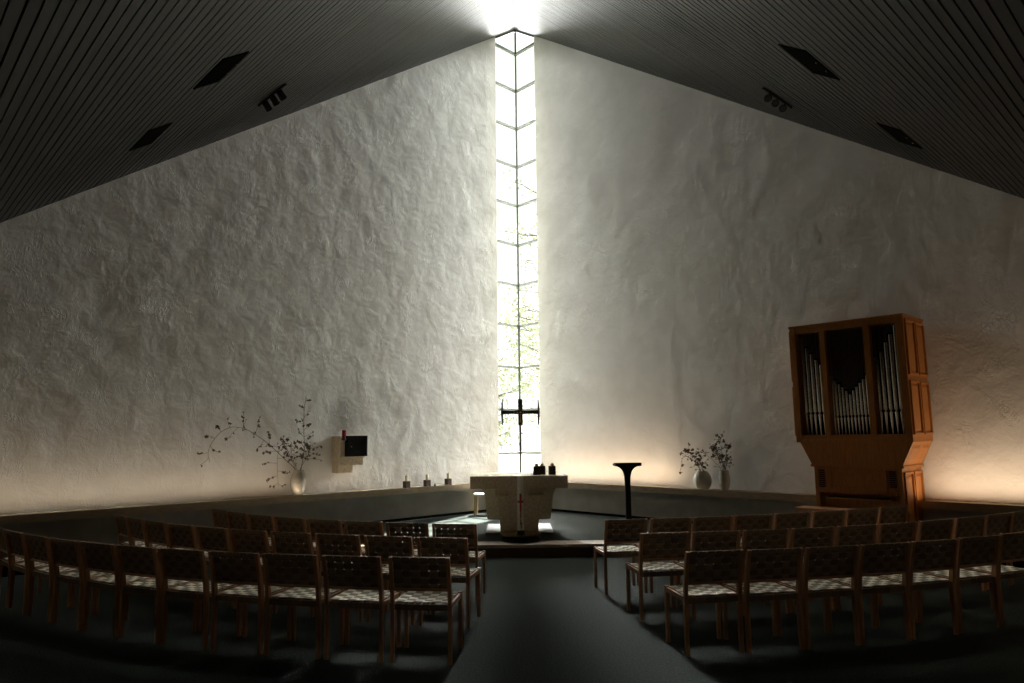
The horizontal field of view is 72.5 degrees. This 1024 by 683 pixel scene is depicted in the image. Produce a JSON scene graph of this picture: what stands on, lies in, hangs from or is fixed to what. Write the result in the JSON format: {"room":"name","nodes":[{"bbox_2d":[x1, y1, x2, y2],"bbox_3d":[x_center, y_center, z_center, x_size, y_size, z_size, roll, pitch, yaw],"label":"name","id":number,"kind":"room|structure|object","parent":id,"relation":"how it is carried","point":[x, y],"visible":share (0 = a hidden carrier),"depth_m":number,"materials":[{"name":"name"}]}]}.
{"room":"church","nodes":[
{"label":"church","id":0,"kind":"room"},
{"bbox_2d":[0,37,498,514],"bbox_3d":[-5.092,-2.261,11.866,12.832,11.427,0.300,7,-11,-43],"label":"wall","id":1,"kind":"structure","parent":0,"point":[339,253],"depth_m":12.23,"materials":[{"name":"white paint"}]},
{"bbox_2d":[332,436,367,472],"bbox_3d":[-2.972,2.063,12.800,0.525,0.668,0.403,7,-11,-43],"label":"tabernacle","id":2,"kind":"object","parent":1,"relation":"attached to","point":[350,452],"visible":0.98,"depth_m":12.67,"materials":[{"name":"stone"}]},
{"bbox_2d":[495,30,520,458],"bbox_3d":[-0.130,-2.319,16.514,0.825,11.179,0.074,7,-11,-44],"label":"window","id":3,"kind":"structure","parent":1,"relation":"in","point":[514,31],"depth_m":16.73,"materials":[{"name":"metal"}]},
{"bbox_2d":[0,0,514,222],"bbox_3d":[-5.003,-4.586,7.878,10.275,10.282,20.076,-1,-8,0],"label":"ceiling","id":4,"kind":"structure","parent":0,"point":[82,82],"depth_m":7.36,"materials":[{"name":"black"}]},
{"bbox_2d":[129,123,171,150],"bbox_3d":[-4.631,-2.618,8.944,0.274,0.202,0.830,7,-11,-43],"label":"ceiling hatch","id":5,"kind":"object","parent":4,"relation":"attached to","point":[151,135],"visible":1,"depth_m":8.93,"materials":[{"name":"black"}]},
{"bbox_2d":[193,51,248,89],"bbox_3d":[-3.100,-2.880,7.428,0.274,0.202,0.830,7,-11,-43],"label":"ceiling hatch","id":6,"kind":"object","parent":4,"relation":"attached to","point":[225,65],"visible":1,"depth_m":7.40,"materials":[{"name":"black"}]},
{"bbox_2d":[258,83,286,111],"bbox_3d":[-3.452,-3.512,10.168,0.158,0.162,0.860,7,-11,-43],"label":"track spotlights","id":7,"kind":"object","parent":4,"relation":"hanging from","point":[279,91],"visible":1,"depth_m":10.12,"materials":[{"name":"black metal"}]},
{"bbox_2d":[0,556,1023,682],"bbox_3d":[-0.027,2.683,6.585,13.800,0.120,13.800,7,-11,-43],"label":"floor","id":8,"kind":"structure","parent":0,"point":[543,619],"depth_m":5.86,"materials":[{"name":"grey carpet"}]},
{"bbox_2d":[0,527,47,606],"bbox_3d":[-5.358,2.425,7.658,0.480,0.803,0.508,-8,-11,42],"label":"woven chair","id":9,"kind":"object","parent":8,"relation":"on","point":[3,540],"visible":0.41,"depth_m":7.54,"materials":[{"name":"brown wood"}]},
{"bbox_2d":[5,530,70,614],"bbox_3d":[-4.960,2.373,7.315,0.480,0.803,0.508,-7,-10,38],"label":"woven chair","id":10,"kind":"object","parent":8,"relation":"on","point":[16,543],"visible":0.66,"depth_m":7.24,"materials":[{"name":"brown wood"}]},
{"bbox_2d":[24,534,94,622],"bbox_3d":[-4.523,2.324,6.991,0.480,0.803,0.508,-6,-9,34],"label":"woven chair","id":11,"kind":"object","parent":8,"relation":"on","point":[36,550],"visible":0.63,"depth_m":6.92,"materials":[{"name":"brown wood"}]},
{"bbox_2d":[49,538,113,629],"bbox_3d":[-4.078,2.279,6.705,0.480,0.803,0.508,-5,-9,31],"label":"woven chair","id":12,"kind":"object","parent":8,"relation":"on","point":[65,553],"visible":0.73,"depth_m":6.60,"materials":[{"name":"brown wood"}]},
{"bbox_2d":[79,541,155,636],"bbox_3d":[-3.625,2.240,6.454,0.480,0.803,0.508,-5,-9,27],"label":"woven chair","id":13,"kind":"object","parent":8,"relation":"on","point":[91,557],"visible":0.74,"depth_m":6.34,"materials":[{"name":"brown wood"}]},
{"bbox_2d":[114,514,144,545],"bbox_3d":[-4.668,2.570,8.772,0.508,0.803,0.480,7,-11,-43],"label":"woven chair","id":14,"kind":"object","parent":8,"relation":"on","point":[121,521],"visible":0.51,"depth_m":8.72,"materials":[{"name":"brown wood"}]},
{"bbox_2d":[126,517,175,587],"bbox_3d":[-4.302,2.516,8.407,0.480,0.803,0.508,-8,-11,42],"label":"woven chair","id":15,"kind":"object","parent":8,"relation":"on","point":[135,533],"visible":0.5,"depth_m":8.33,"materials":[{"name":"brown wood"}]},
{"bbox_2d":[115,545,196,643],"bbox_3d":[-3.167,2.204,6.236,0.480,0.803,0.508,-4,-9,24],"label":"woven chair","id":16,"kind":"object","parent":8,"relation":"on","point":[150,562],"visible":0.88,"depth_m":6.11,"materials":[{"name":"brown wood"}]},
{"bbox_2d":[144,520,190,588],"bbox_3d":[-3.905,2.466,8.075,0.480,0.803,0.508,-7,-10,37],"label":"woven chair","id":17,"kind":"object","parent":8,"relation":"on","point":[155,531],"visible":0.42,"depth_m":7.95,"materials":[{"name":"brown wood"}]},
{"bbox_2d":[167,523,208,585],"bbox_3d":[-3.482,2.419,7.773,0.480,0.803,0.508,-6,-9,33],"label":"woven chair","id":18,"kind":"object","parent":8,"relation":"on","point":[188,540],"visible":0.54,"depth_m":7.64,"materials":[{"name":"brown wood"}]},
{"bbox_2d":[158,548,242,649],"bbox_3d":[-2.697,2.173,6.043,0.480,0.803,0.508,-4,-8,20],"label":"woven chair","id":19,"kind":"object","parent":8,"relation":"on","point":[168,564],"visible":0.91,"depth_m":5.92,"materials":[{"name":"brown wood"}]},
{"bbox_2d":[196,526,261,607],"bbox_3d":[-3.035,2.377,7.501,0.480,0.803,0.508,-5,-9,29],"label":"woven chair","id":20,"kind":"object","parent":8,"relation":"on","point":[205,535],"visible":0.36,"depth_m":7.36,"materials":[{"name":"brown wood"}]},
{"bbox_2d":[212,508,262,551],"bbox_3d":[-3.686,2.640,9.358,0.480,0.803,0.508,-8,-11,43],"label":"woven chair","id":21,"kind":"object","parent":8,"relation":"on","point":[220,520],"visible":0.34,"depth_m":9.29,"materials":[{"name":"brown wood"}]},
{"bbox_2d":[0,489,485,557],"bbox_3d":[-4.455,2.977,11.241,13.200,0.665,0.360,7,-11,-43],"label":"ledge","id":22,"kind":"structure","parent":8,"relation":"on","point":[386,507],"depth_m":11.90,"materials":[{"name":"concrete"}]},
{"bbox_2d":[0,483,469,524],"bbox_3d":[-4.441,2.591,11.274,13.200,0.107,0.415,7,-11,-43],"label":"trim","id":23,"kind":"structure","parent":22,"relation":"on","point":[16,518],"depth_m":10.80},
{"bbox_2d":[291,470,305,495],"bbox_3d":[-3.681,2.432,12.038,0.260,0.425,0.260,7,-11,-43],"label":"vase","id":24,"kind":"object","parent":23,"relation":"on","point":[298,478],"visible":0.97,"depth_m":11.95,"materials":[{"name":"grey ceramic"}]},
{"bbox_2d":[196,411,294,468],"bbox_3d":[-4.282,1.768,11.479,1.721,1.223,0.175,7,-11,-43],"label":"branch","id":25,"kind":"object","parent":24,"relation":"in","point":[217,426],"visible":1,"depth_m":11.41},
{"bbox_2d":[262,435,320,487],"bbox_3d":[-3.790,2.056,11.971,1.077,0.892,0.256,7,-11,-43],"label":"branch","id":26,"kind":"object","parent":24,"relation":"in","point":[308,446],"visible":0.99,"depth_m":11.93,"materials":[{"name":"plant"}]},
{"bbox_2d":[294,399,321,467],"bbox_3d":[-3.583,1.709,12.240,0.550,1.531,0.265,5,-9,-34],"label":"branch","id":27,"kind":"object","parent":24,"relation":"in","point":[296,420],"visible":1,"depth_m":12.20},
{"bbox_2d":[403,481,409,487],"bbox_3d":[-2.042,2.770,13.535,0.105,0.127,0.105,7,-11,-43],"label":"candle holder","id":28,"kind":"object","parent":23,"relation":"on","point":[406,484],"visible":0.98,"depth_m":13.49,"materials":[{"name":"metal"}]},
{"bbox_2d":[423,480,430,486],"bbox_3d":[-1.685,2.812,13.872,0.105,0.127,0.105,7,-11,-43],"label":"candle holder","id":29,"kind":"object","parent":23,"relation":"on","point":[426,483],"visible":0.96,"depth_m":13.84,"materials":[{"name":"metal"}]},
{"bbox_2d":[2,509,486,576],"bbox_3d":[-4.457,3.165,10.956,12.840,0.215,0.006,7,-11,-43],"label":"baseboard","id":30,"kind":"structure","parent":22,"relation":"attached to","point":[5,569],"depth_m":13.25,"materials":[{"name":"black"}]},
{"bbox_2d":[226,511,270,551],"bbox_3d":[-3.326,2.583,8.977,0.480,0.803,0.508,-7,-10,38],"label":"woven chair","id":31,"kind":"object","parent":8,"relation":"on","point":[236,520],"visible":0.33,"depth_m":8.88,"materials":[{"name":"brown wood"}]},
{"bbox_2d":[208,551,291,654],"bbox_3d":[-2.196,2.143,5.872,0.480,0.803,0.508,-3,-8,17],"label":"woven chair","id":32,"kind":"object","parent":8,"relation":"on","point":[254,586],"visible":0.93,"depth_m":5.73,"materials":[{"name":"brown wood"}]},
{"bbox_2d":[230,529,298,608],"bbox_3d":[-2.569,2.338,7.259,0.480,0.803,0.508,-4,-9,25],"label":"woven chair","id":33,"kind":"object","parent":8,"relation":"on","point":[247,543],"visible":0.37,"depth_m":7.11,"materials":[{"name":"brown wood"}]},
{"bbox_2d":[247,514,286,578],"bbox_3d":[-2.928,2.533,8.647,0.480,0.803,0.508,-6,-9,33],"label":"woven chair","id":34,"kind":"object","parent":8,"relation":"on","point":[261,522],"visible":0.31,"depth_m":8.51,"materials":[{"name":"brown wood"}]},
{"bbox_2d":[274,516,315,581],"bbox_3d":[-2.499,2.489,8.360,0.480,0.803,0.508,-5,-9,28],"label":"woven chair","id":35,"kind":"object","parent":8,"relation":"on","point":[299,525],"visible":0.27,"depth_m":8.21,"materials":[{"name":"brown wood"}]},
{"bbox_2d":[262,553,344,659],"bbox_3d":[-1.707,2.119,5.735,0.480,0.803,0.508,-3,-8,14],"label":"woven chair","id":36,"kind":"object","parent":8,"relation":"on","point":[312,589],"visible":0.95,"depth_m":5.59,"materials":[{"name":"brown wood"}]},
{"bbox_2d":[270,531,338,617],"bbox_3d":[-2.088,2.304,7.046,0.480,0.803,0.508,-4,-8,22],"label":"woven chair","id":37,"kind":"object","parent":8,"relation":"on","point":[305,545],"visible":0.33,"depth_m":6.89,"materials":[{"name":"brown wood"}]},
{"bbox_2d":[306,519,364,554],"bbox_3d":[-2.043,2.450,8.115,0.480,0.803,0.508,-4,-9,23],"label":"woven chair","id":38,"kind":"object","parent":8,"relation":"on","point":[319,525],"visible":0.26,"depth_m":7.97,"materials":[{"name":"brown wood"}]},
{"bbox_2d":[315,533,383,621],"bbox_3d":[-1.596,2.273,6.864,0.480,0.803,0.508,-3,-8,18],"label":"woven chair","id":39,"kind":"object","parent":8,"relation":"on","point":[322,545],"visible":0.36,"depth_m":6.71,"materials":[{"name":"brown wood"}]},
{"bbox_2d":[322,555,400,662],"bbox_3d":[-1.204,2.098,5.624,0.480,0.803,0.508,-2,-8,11],"label":"woven chair","id":40,"kind":"object","parent":8,"relation":"on","point":[358,591],"visible":0.96,"depth_m":5.47,"materials":[{"name":"brown wood"}]},
{"bbox_2d":[343,520,385,564],"bbox_3d":[-1.568,2.416,7.906,0.480,0.803,0.508,-3,-8,18],"label":"woven chair","id":41,"kind":"object","parent":8,"relation":"on","point":[363,527],"visible":0.3,"depth_m":7.75,"materials":[{"name":"brown wood"}]},
{"bbox_2d":[364,535,430,624],"bbox_3d":[-1.095,2.246,6.710,0.480,0.803,0.508,-3,-8,15],"label":"woven chair","id":42,"kind":"object","parent":8,"relation":"on","point":[393,547],"visible":0.41,"depth_m":6.55,"materials":[{"name":"brown wood"}]},
{"bbox_2d":[386,522,428,589],"bbox_3d":[-1.077,2.387,7.732,0.480,0.803,0.508,-3,-8,13],"label":"woven chair","id":43,"kind":"object","parent":8,"relation":"on","point":[423,531],"visible":0.24,"depth_m":7.56,"materials":[{"name":"brown wood"}]},
{"bbox_2d":[388,556,462,664],"bbox_3d":[-0.677,2.080,5.538,0.480,0.803,0.508,-2,-8,7],"label":"woven chair","id":44,"kind":"object","parent":8,"relation":"on","point":[426,593],"visible":1,"depth_m":5.38,"materials":[{"name":"brown wood"}]},
{"bbox_2d":[417,537,480,627],"bbox_3d":[-0.590,2.224,6.585,0.480,0.803,0.508,-2,-8,11],"label":"woven chair","id":45,"kind":"object","parent":8,"relation":"on","point":[462,546],"visible":0.66,"depth_m":6.41,"materials":[{"name":"brown wood"}]},
{"bbox_2d":[432,523,485,601],"bbox_3d":[-0.571,2.361,7.587,0.480,0.803,0.508,-2,-8,9],"label":"woven chair","id":46,"kind":"object","parent":8,"relation":"on","point":[469,531],"visible":0.54,"depth_m":7.41,"materials":[{"name":"brown wood"}]},
{"bbox_2d":[143,511,789,558],"bbox_3d":[-0.064,3.379,12.713,10.751,0.171,5.370,-1,-8,0],"label":"platform","id":47,"kind":"object","parent":8,"relation":"on","point":[575,534],"visible":0.11,"depth_m":10.95,"materials":[{"name":"grey stone"}]},
{"bbox_2d":[473,493,484,515],"bbox_3d":[-0.528,3.272,14.066,0.460,0.422,0.360,-1,-8,4],"label":"stool","id":48,"kind":"object","parent":47,"relation":"on","point":[475,495],"visible":0.56,"depth_m":13.93,"materials":[{"name":"brown wood"}]},
{"bbox_2d":[470,472,567,531],"bbox_3d":[0.115,2.641,11.500,1.540,0.900,1.085,-1,-8,0],"label":"stone altar","id":49,"kind":"object","parent":47,"relation":"on","point":[499,489],"visible":0.94,"depth_m":11.18,"materials":[{"name":"stone"}]},
{"bbox_2d":[533,466,539,474],"bbox_3d":[0.398,2.089,11.320,0.115,0.137,0.115,-1,-8,0],"label":"candle holder","id":50,"kind":"object","parent":49,"relation":"on","point":[536,469],"visible":1,"depth_m":11.26,"materials":[{"name":"metal"}]},
{"bbox_2d":[548,466,555,474],"bbox_3d":[0.648,2.089,11.340,0.115,0.137,0.115,-1,-8,0],"label":"candle holder","id":51,"kind":"object","parent":49,"relation":"on","point":[551,469],"visible":1,"depth_m":11.29,"materials":[{"name":"metal"}]},
{"bbox_2d":[485,523,553,534],"bbox_3d":[0.123,3.142,11.731,1.090,0.030,1.200,-1,-8,0],"label":"plinth slab","id":52,"kind":"object","parent":47,"relation":"on","point":[544,528],"visible":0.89,"depth_m":11.54,"materials":[{"name":"stone"}]},
{"bbox_2d":[500,530,540,542],"bbox_3d":[0.133,2.912,10.501,0.616,0.150,0.616,-1,-8,0],"label":"candle stand","id":53,"kind":"object","parent":47,"relation":"on","point":[513,536],"visible":0.99,"depth_m":10.34,"materials":[{"name":"black metal"}]},
{"bbox_2d":[517,477,523,530],"bbox_3d":[0.128,2.466,10.562,0.093,0.825,0.094,-1,-8,0],"label":"paschal candle","id":54,"kind":"object","parent":53,"relation":"on","point":[520,505],"visible":1,"depth_m":10.53,"materials":[{"name":"beige wax"}]},
{"bbox_2d":[516,530,524,535],"bbox_3d":[0.132,2.873,10.506,0.136,0.072,0.136,-1,-8,0],"label":"socket","id":55,"kind":"object","parent":53,"relation":"attached to","point":[519,533],"depth_m":10.46,"materials":[{"name":"black metal"}]},
{"bbox_2d":[501,399,539,472],"bbox_3d":[0.167,2.200,13.021,0.736,2.247,0.340,-1,-8,0],"label":"cross","id":56,"kind":"object","parent":47,"relation":"on","point":[520,411],"visible":0.89,"depth_m":13.12,"materials":[{"name":"black metal"}]},
{"bbox_2d":[613,463,641,538],"bbox_3d":[1.772,2.421,10.672,0.398,1.133,0.310,-1,-8,0],"label":"lectern","id":57,"kind":"object","parent":47,"relation":"on","point":[626,468],"visible":0.71,"depth_m":10.65,"materials":[{"name":"black metal"}]},
{"bbox_2d":[594,518,647,594],"bbox_3d":[1.216,2.374,7.824,0.480,0.803,0.508,1,-8,-9],"label":"woven chair","id":58,"kind":"object","parent":8,"relation":"on","point":[616,536],"visible":0.91,"depth_m":7.66,"materials":[{"name":"brown wood"}]},
{"bbox_2d":[626,531,689,620],"bbox_3d":[1.405,2.224,6.747,0.480,0.803,0.508,1,-8,-8],"label":"woven chair","id":59,"kind":"object","parent":8,"relation":"on","point":[645,554],"visible":0.95,"depth_m":6.58,"materials":[{"name":"brown wood"}]},
{"bbox_2d":[636,517,691,592],"bbox_3d":[1.718,2.379,7.899,0.480,0.803,0.508,1,-8,-10],"label":"woven chair","id":60,"kind":"object","parent":8,"relation":"on","point":[654,527],"visible":0.34,"depth_m":7.73,"materials":[{"name":"brown wood"}]},
{"bbox_2d":[664,549,743,656],"bbox_3d":[1.559,2.075,5.681,0.480,0.803,0.508,1,-8,-9],"label":"woven chair","id":61,"kind":"object","parent":8,"relation":"on","point":[692,586],"visible":1,"depth_m":5.53,"materials":[{"name":"brown wood"}]},
{"bbox_2d":[677,516,733,583],"bbox_3d":[2.208,2.386,7.996,0.480,0.803,0.508,1,-8,-12],"label":"woven chair","id":62,"kind":"object","parent":8,"relation":"on","point":[712,522],"visible":0.24,"depth_m":7.83,"materials":[{"name":"brown wood"}]},
{"bbox_2d":[674,530,740,618],"bbox_3d":[1.906,2.225,6.798,0.480,0.803,0.508,1,-8,-9],"label":"woven chair","id":63,"kind":"object","parent":8,"relation":"on","point":[734,536],"visible":0.38,"depth_m":6.63,"materials":[{"name":"brown wood"}]},
{"bbox_2d":[715,514,772,548],"bbox_3d":[2.693,2.397,8.116,0.480,0.803,0.508,1,-8,-14],"label":"woven chair","id":64,"kind":"object","parent":8,"relation":"on","point":[763,518],"visible":0.24,"depth_m":7.94,"materials":[{"name":"brown wood"}]},
{"bbox_2d":[721,547,804,653],"bbox_3d":[2.059,2.078,5.742,0.480,0.803,0.508,1,-8,-10],"label":"woven chair","id":65,"kind":"object","parent":8,"relation":"on","point":[764,582],"visible":0.97,"depth_m":5.59,"materials":[{"name":"brown wood"}]},
{"bbox_2d":[741,528,790,615],"bbox_3d":[2.397,2.230,6.874,0.480,0.803,0.508,1,-8,-11],"label":"woven chair","id":66,"kind":"object","parent":8,"relation":"on","point":[750,538],"visible":0.27,"depth_m":6.70,"materials":[{"name":"brown wood"}]},
{"bbox_2d":[756,512,810,575],"bbox_3d":[3.188,2.412,8.262,0.480,0.803,0.508,2,-8,-16],"label":"woven chair","id":67,"kind":"object","parent":8,"relation":"on","point":[801,519],"visible":0.23,"depth_m":8.10,"materials":[{"name":"brown wood"}]},
{"bbox_2d":[552,488,1023,549],"bbox_3d":[4.620,2.846,11.028,0.360,0.665,13.200,7,-11,-43],"label":"wall","id":68,"kind":"structure","parent":8,"relation":"on","point":[655,505],"depth_m":12.52,"materials":[{"name":"paint"}]},
{"bbox_2d":[551,509,757,528],"bbox_3d":[2.499,3.360,12.944,0.006,0.215,6.700,7,-11,-43],"label":"baseboard","id":69,"kind":"structure","parent":68,"relation":"attached to","point":[560,510],"depth_m":13.74,"materials":[{"name":"black"}]},
{"bbox_2d":[568,482,816,502],"bbox_3d":[2.481,2.788,13.263,0.415,0.107,7.060,7,-11,-43],"label":"trim","id":70,"kind":"structure","parent":68,"relation":"on","point":[784,496],"depth_m":12.13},
{"bbox_2d":[693,471,711,489],"bbox_3d":[3.373,2.452,12.371,0.324,0.318,0.324,7,-11,-43],"label":"vase","id":71,"kind":"object","parent":70,"relation":"on","point":[702,480],"visible":0.96,"depth_m":12.26,"materials":[{"name":"white ceramic"}]},
{"bbox_2d":[679,442,708,473],"bbox_3d":[3.224,2.132,12.470,0.571,0.664,0.261,-5,-9,29],"label":"branch","id":72,"kind":"object","parent":71,"relation":"in","point":[685,450],"visible":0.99,"depth_m":12.46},
{"bbox_2d":[718,469,729,490],"bbox_3d":[3.666,2.391,12.068,0.204,0.350,0.204,7,-11,-43],"label":"vase","id":73,"kind":"object","parent":70,"relation":"on","point":[723,477],"visible":0.95,"depth_m":12.00,"materials":[{"name":"white ceramic"}]},
{"bbox_2d":[696,430,731,469],"bbox_3d":[3.553,1.985,12.201,0.316,0.874,0.691,5,-9,-34],"label":"branch","id":74,"kind":"object","parent":73,"relation":"in","point":[713,448],"visible":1,"depth_m":12.12,"materials":[{"name":"plant"}]},
{"bbox_2d":[921,500,1023,512],"bbox_3d":[7.477,2.017,8.066,0.415,0.107,4.840,7,-11,-43],"label":"trim","id":75,"kind":"structure","parent":68,"relation":"on","point":[986,507],"depth_m":9.27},
{"bbox_2d":[963,553,1023,567],"bbox_3d":[7.371,2.608,7.876,0.006,0.215,4.840,7,-11,-43],"label":"baseboard","id":76,"kind":"structure","parent":68,"relation":"attached to","point":[1020,564],"depth_m":8.86,"materials":[{"name":"black"}]},
{"bbox_2d":[768,526,835,612],"bbox_3d":[2.881,2.239,6.976,0.480,0.803,0.508,1,-8,-13],"label":"woven chair","id":77,"kind":"object","parent":8,"relation":"on","point":[814,535],"visible":0.31,"depth_m":6.81,"materials":[{"name":"brown wood"}]},
{"bbox_2d":[789,510,846,572],"bbox_3d":[3.685,2.430,8.436,0.480,0.803,0.508,2,-8,-17],"label":"woven chair","id":78,"kind":"object","parent":8,"relation":"on","point":[818,517],"visible":0.26,"depth_m":8.27,"materials":[{"name":"brown wood"}]},
{"bbox_2d":[776,545,860,649],"bbox_3d":[2.550,2.085,5.830,0.480,0.803,0.508,1,-8,-11],"label":"woven chair","id":79,"kind":"object","parent":8,"relation":"on","point":[818,580],"visible":0.92,"depth_m":5.68,"materials":[{"name":"brown wood"}]},
{"bbox_2d":[794,506,857,549],"bbox_3d":[4.380,2.649,9.641,0.320,0.682,0.800,7,-11,-43],"label":"bench","id":80,"kind":"object","parent":8,"relation":"on","point":[800,508],"visible":0.25,"depth_m":9.73,"materials":[{"name":"brown wood"}]},
{"bbox_2d":[810,524,878,609],"bbox_3d":[3.363,2.251,7.104,0.480,0.803,0.508,2,-8,-16],"label":"woven chair","id":81,"kind":"object","parent":8,"relation":"on","point":[850,534],"visible":0.32,"depth_m":6.93,"materials":[{"name":"brown wood"}]},
{"bbox_2d":[788,313,933,534],"bbox_3d":[5.123,1.382,10.241,0.920,3.340,1.654,7,-11,-43],"label":"pipe organ","id":82,"kind":"object","parent":8,"relation":"on","point":[863,422],"visible":0.94,"depth_m":9.96,"materials":[{"name":"brown wood"}]},
{"bbox_2d":[798,332,819,362],"bbox_3d":[4.530,0.104,10.613,0.040,0.466,0.327,7,-11,-43],"label":"shade","id":83,"kind":"object","parent":82,"relation":"hanging from","point":[802,357],"depth_m":10.62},
{"bbox_2d":[826,327,865,391],"bbox_3d":[4.896,0.276,10.204,0.040,0.926,0.525,7,-11,-43],"label":"shade","id":84,"kind":"object","parent":82,"relation":"hanging from","point":[831,365],"depth_m":10.22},
{"bbox_2d":[871,324,890,356],"bbox_3d":[5.230,-0.014,9.886,0.040,0.446,0.241,7,-11,-43],"label":"shade","id":85,"kind":"object","parent":82,"relation":"hanging from","point":[873,336],"depth_m":9.88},
{"bbox_2d":[845,508,878,541],"bbox_3d":[4.172,2.452,8.634,0.480,0.803,0.508,2,-8,-20],"label":"woven chair","id":86,"kind":"object","parent":8,"relation":"on","point":[871,517],"visible":0.31,"depth_m":8.47,"materials":[{"name":"brown wood"}]},
{"bbox_2d":[827,542,911,644],"bbox_3d":[3.032,2.095,5.945,0.480,0.803,0.508,1,-8,-13],"label":"woven chair","id":87,"kind":"object","parent":8,"relation":"on","point":[900,552],"visible":0.86,"depth_m":5.80,"materials":[{"name":"brown wood"}]},
{"bbox_2d":[846,521,917,604],"bbox_3d":[3.847,2.267,7.261,0.480,0.803,0.508,2,-8,-18],"label":"woven chair","id":88,"kind":"object","parent":8,"relation":"on","point":[890,529],"visible":0.38,"depth_m":7.09,"materials":[{"name":"brown wood"}]},
{"bbox_2d":[867,505,908,539],"bbox_3d":[4.672,2.478,8.866,0.480,0.803,0.508,2,-8,-21],"label":"woven chair","id":89,"kind":"object","parent":8,"relation":"on","point":[891,514],"visible":0.23,"depth_m":8.71,"materials":[{"name":"brown wood"}]},
{"bbox_2d":[874,538,958,639],"bbox_3d":[3.517,2.109,6.089,0.480,0.803,0.508,2,-8,-16],"label":"woven chair","id":90,"kind":"object","parent":8,"relation":"on","point":[928,555],"visible":0.88,"depth_m":5.95,"materials":[{"name":"brown wood"}]},
{"bbox_2d":[886,519,953,599],"bbox_3d":[4.344,2.288,7.453,0.480,0.803,0.508,2,-8,-21],"label":"woven chair","id":91,"kind":"object","parent":8,"relation":"on","point":[932,532],"visible":0.34,"depth_m":7.29,"materials":[{"name":"brown wood"}]},
{"bbox_2d":[922,515,986,590],"bbox_3d":[4.843,2.313,7.680,0.480,0.803,0.508,3,-9,-23],"label":"woven chair","id":92,"kind":"object","parent":8,"relation":"on","point":[971,524],"visible":0.32,"depth_m":7.53,"materials":[{"name":"brown wood"}]},
{"bbox_2d":[918,535,1001,632],"bbox_3d":[4.011,2.128,6.268,0.480,0.803,0.508,2,-8,-18],"label":"woven chair","id":93,"kind":"object","parent":8,"relation":"on","point":[967,546],"visible":0.79,"depth_m":6.13,"materials":[{"name":"brown wood"}]},
{"bbox_2d":[960,532,1023,625],"bbox_3d":[4.502,2.152,6.479,0.480,0.803,0.508,2,-8,-20],"label":"woven chair","id":94,"kind":"object","parent":8,"relation":"on","point":[1009,551],"visible":0.66,"depth_m":6.31,"materials":[{"name":"brown wood"}]},
{"bbox_2d":[972,512,1012,589],"bbox_3d":[5.319,2.343,7.932,0.480,0.803,0.508,3,-9,-26],"label":"woven chair","id":95,"kind":"object","parent":8,"relation":"on","point":[991,526],"visible":0.3,"depth_m":7.79,"materials":[{"name":"brown wood"}]},
{"bbox_2d":[1011,510,1023,583],"bbox_3d":[5.781,2.376,8.208,0.480,0.803,0.508,4,-9,-29],"label":"woven chair","id":96,"kind":"object","parent":8,"relation":"on","point":[1018,516],"visible":0.25,"depth_m":8.02,"materials":[{"name":"brown wood"}]},
{"bbox_2d":[511,0,1023,198],"bbox_3d":[4.798,-4.696,7.878,10.275,10.281,20.076,-1,-8,0],"label":"ceiling","id":97,"kind":"structure","parent":0,"point":[948,75],"depth_m":7.26,"materials":[{"name":"black"}]},
{"bbox_2d":[762,87,791,111],"bbox_3d":[3.827,-3.468,10.147,0.860,0.161,0.140,7,-11,-43],"label":"track spotlights","id":98,"kind":"object","parent":97,"relation":"hanging from","point":[768,97],"visible":1,"depth_m":10.09,"materials":[{"name":"black metal"}]},
{"bbox_2d":[778,44,839,80],"bbox_3d":[3.053,-2.860,7.162,0.830,0.208,0.272,7,-11,-43],"label":"ceiling hatch","id":99,"kind":"object","parent":97,"relation":"attached to","point":[805,58],"visible":1,"depth_m":7.13,"materials":[{"name":"black"}]},
{"bbox_2d":[876,122,921,148],"bbox_3d":[4.951,-2.625,8.923,0.830,0.208,0.272,7,-11,-43],"label":"ceiling hatch","id":100,"kind":"object","parent":97,"relation":"attached to","point":[899,135],"visible":1,"depth_m":8.90,"materials":[{"name":"black"}]},
{"bbox_2d":[880,125,917,146],"bbox_3d":[4.951,-2.627,8.924,0.790,0.010,0.290,7,25,-43],"label":"grille","id":101,"kind":"object","parent":100,"relation":"attached to","point":[898,134],"depth_m":8.90,"materials":[{"name":"black"}]},
{"bbox_2d":[534,36,1023,503],"bbox_3d":[5.128,-2.415,11.635,0.300,11.441,12.852,7,-11,-43],"label":"wall","id":102,"kind":"structure","parent":0,"point":[683,231],"depth_m":12.53,"materials":[{"name":"white paint"}]},
{"bbox_2d":[515,30,540,453],"bbox_3d":[0.401,-2.327,16.501,0.060,11.179,0.778,7,-11,-43],"label":"window","id":103,"kind":"structure","parent":102,"relation":"in","point":[532,44],"depth_m":16.67,"materials":[{"name":"metal"}]},
{"label":"outside","id":104,"kind":"structure","parent":0,"visible":0},
{"bbox_2d":[499,451,540,472],"bbox_3d":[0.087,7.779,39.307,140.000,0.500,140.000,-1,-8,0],"label":"lawn","id":105,"kind":"structure","parent":104,"point":[508,463],"depth_m":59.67,"materials":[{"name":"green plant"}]},
{"bbox_2d":[497,169,538,369],"bbox_3d":[2.065,-1.285,41.590,7.191,18.038,6.949,-1,-8,0],"label":"tree","id":106,"kind":"object","parent":105,"relation":"on","point":[532,190],"visible":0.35,"depth_m":41.90,"materials":[{"name":"green plant"}]},
{"bbox_2d":[498,289,539,427],"bbox_3d":[1.408,1.837,29.228,5.048,8.504,4.562,-1,-8,0],"label":"tree","id":107,"kind":"object","parent":105,"relation":"on","point":[534,310],"visible":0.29,"depth_m":29.42,"materials":[{"name":"green plant"}]},
{"bbox_2d":[498,341,539,448],"bbox_3d":[-1.264,3.239,33.308,5.517,6.901,5.436,6,-10,-39],"label":"tree","id":108,"kind":"object","parent":105,"relation":"on","point":[501,375],"visible":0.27,"depth_m":33.40,"materials":[{"name":"green plant"}]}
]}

